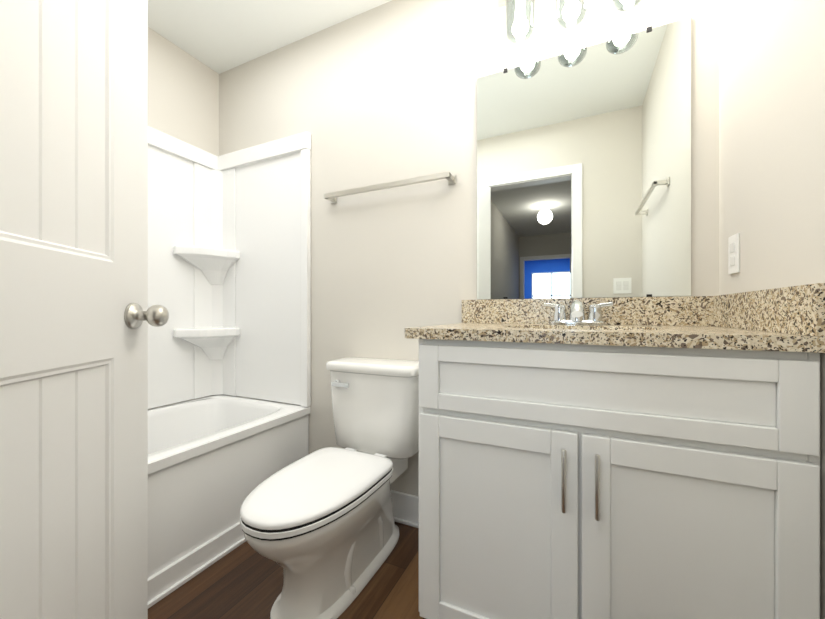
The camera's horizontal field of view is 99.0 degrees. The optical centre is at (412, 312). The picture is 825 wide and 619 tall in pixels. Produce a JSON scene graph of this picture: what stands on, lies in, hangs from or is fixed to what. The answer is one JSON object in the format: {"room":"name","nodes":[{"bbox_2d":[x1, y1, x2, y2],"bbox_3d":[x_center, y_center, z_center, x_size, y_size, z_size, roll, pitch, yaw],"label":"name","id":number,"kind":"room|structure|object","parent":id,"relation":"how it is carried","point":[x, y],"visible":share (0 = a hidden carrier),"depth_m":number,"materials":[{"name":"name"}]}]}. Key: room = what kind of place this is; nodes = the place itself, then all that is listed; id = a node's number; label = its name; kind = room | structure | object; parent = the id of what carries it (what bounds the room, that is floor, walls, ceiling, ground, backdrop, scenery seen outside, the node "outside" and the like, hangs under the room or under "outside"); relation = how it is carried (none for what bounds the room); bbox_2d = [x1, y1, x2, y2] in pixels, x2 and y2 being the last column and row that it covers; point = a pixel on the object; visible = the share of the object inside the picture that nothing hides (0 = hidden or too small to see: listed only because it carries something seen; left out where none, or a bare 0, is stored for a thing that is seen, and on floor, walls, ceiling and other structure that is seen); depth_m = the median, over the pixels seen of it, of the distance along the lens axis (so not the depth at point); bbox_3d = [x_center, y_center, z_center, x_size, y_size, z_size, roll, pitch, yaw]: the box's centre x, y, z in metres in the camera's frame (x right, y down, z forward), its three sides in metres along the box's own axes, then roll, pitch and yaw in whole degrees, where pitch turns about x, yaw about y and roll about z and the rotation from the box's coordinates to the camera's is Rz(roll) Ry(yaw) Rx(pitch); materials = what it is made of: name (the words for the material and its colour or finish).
{"room":"bathroom","nodes":[
{"label":"bathroom","id":0,"kind":"room"},
{"bbox_2d":[148,27,218,409],"bbox_3d":[-1.632,-0.260,1.497,0.120,2.500,1.670,0,0,25],"label":"wall","id":1,"kind":"structure","parent":0,"point":[183,95],"depth_m":2.02,"materials":[{"name":"white paint"}]},
{"bbox_2d":[148,0,391,73],"bbox_3d":[-1.901,-1.560,-2.533,3.500,0.100,9.600,0,0,25],"label":"ceiling","id":2,"kind":"structure","parent":0,"point":[219,36],"depth_m":1.83,"materials":[{"name":"white paint"}]},
{"bbox_2d":[148,521,425,618],"bbox_3d":[-1.901,1.040,-2.533,3.500,0.100,9.600,0,0,25],"label":"floor","id":3,"kind":"structure","parent":0,"point":[244,580],"depth_m":1.25,"materials":[{"name":"brown wood"}]},
{"bbox_2d":[148,395,310,607],"bbox_3d":[-1.209,0.750,1.366,0.751,0.480,1.543,0,0,25],"label":"bathtub","id":4,"kind":"object","parent":3,"relation":"on","point":[214,461],"visible":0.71,"depth_m":1.46,"materials":[{"name":"white plastic"}]},
{"bbox_2d":[148,126,310,408],"bbox_3d":[-1.213,-0.231,1.367,0.743,1.476,1.544,0,0,25],"label":"tub surround","id":5,"kind":"object","parent":4,"relation":"on","point":[229,261],"visible":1,"depth_m":2.02,"materials":[{"name":"white plastic"}]},
{"bbox_2d":[240,357,418,618],"bbox_3d":[-0.277,0.605,1.344,0.462,0.770,0.802,0,0,25],"label":"toilet","id":6,"kind":"object","parent":3,"relation":"on","point":[320,527],"visible":0.98,"depth_m":1.24,"materials":[{"name":"white ceramic"}]},
{"bbox_2d":[419,339,819,618],"bbox_3d":[0.507,0.533,1.083,0.852,0.914,0.602,0,0,25],"label":"bathroom vanity","id":7,"kind":"object","parent":3,"relation":"on","point":[569,481],"visible":1,"depth_m":0.81,"materials":[{"name":"white wood"}]},
{"bbox_2d":[405,283,824,352],"bbox_3d":[0.500,0.087,1.101,0.883,0.285,0.578,0,0,25],"label":"countertop","id":8,"kind":"structure","parent":7,"relation":"on","point":[789,319],"depth_m":0.95,"materials":[{"name":"stone"}]},
{"bbox_2d":[219,0,718,495],"bbox_3d":[-0.074,-0.260,1.757,2.722,2.500,0.120,0,0,25],"label":"wall","id":9,"kind":"structure","parent":0,"point":[384,93],"depth_m":1.68,"materials":[{"name":"white paint"}]},
{"bbox_2d":[324,172,455,203],"bbox_3d":[-0.132,-0.592,1.677,0.688,0.038,0.071,0,0,25],"label":"towel bar","id":10,"kind":"object","parent":9,"relation":"attached to","point":[333,196],"visible":1,"depth_m":1.62,"materials":[{"name":"silver metal"}]},
{"bbox_2d":[391,490,418,527],"bbox_3d":[-0.167,0.922,1.718,0.854,0.135,0.028,0,0,25],"label":"baseboard","id":11,"kind":"structure","parent":9,"relation":"attached to","point":[406,508],"depth_m":1.63,"materials":[{"name":"white wood"}]},
{"bbox_2d":[498,0,643,45],"bbox_3d":[0.583,-1.198,1.288,0.565,0.335,0.168,0,0,25],"label":"sconce","id":12,"kind":"object","parent":9,"relation":"attached to","point":[570,12],"visible":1,"depth_m":1.29,"materials":[{"name":"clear glass"}]},
{"bbox_2d":[477,17,690,298],"bbox_3d":[0.616,-0.534,1.361,0.743,0.963,0.009,0,0,25],"label":"mirror","id":13,"kind":"object","parent":9,"relation":"attached to","point":[584,172],"visible":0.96,"depth_m":1.33,"materials":[{"name":"clear glass"}]},
{"bbox_2d":[719,0,824,618],"bbox_3d":[0.726,-0.260,0.395,0.120,2.500,1.670,0,0,25],"label":"wall","id":14,"kind":"structure","parent":0,"point":[772,132],"depth_m":0.85,"materials":[{"name":"white paint"}]},
{"bbox_2d":[728,233,739,274],"bbox_3d":[0.964,-0.175,1.057,0.007,0.115,0.070,0,0,25],"label":"electrical outlet plate","id":15,"kind":"object","parent":14,"relation":"attached to","point":[733,254],"visible":0.98,"depth_m":1.05,"materials":[{"name":"white plastic"}]},
{"bbox_3d":[-0.382,-0.084,0.057,0.816,2.148,0.152,0,0,25],"label":"door frame","id":16,"kind":"structure","parent":0,"visible":0},
{"bbox_2d":[0,0,168,618],"bbox_3d":[-0.685,-0.049,0.599,0.195,2.053,0.711,0,0,-8],"label":"door","id":17,"kind":"structure","parent":16,"relation":"attached to","point":[77,315],"depth_m":0.72,"materials":[{"name":"white wood"}]}
]}

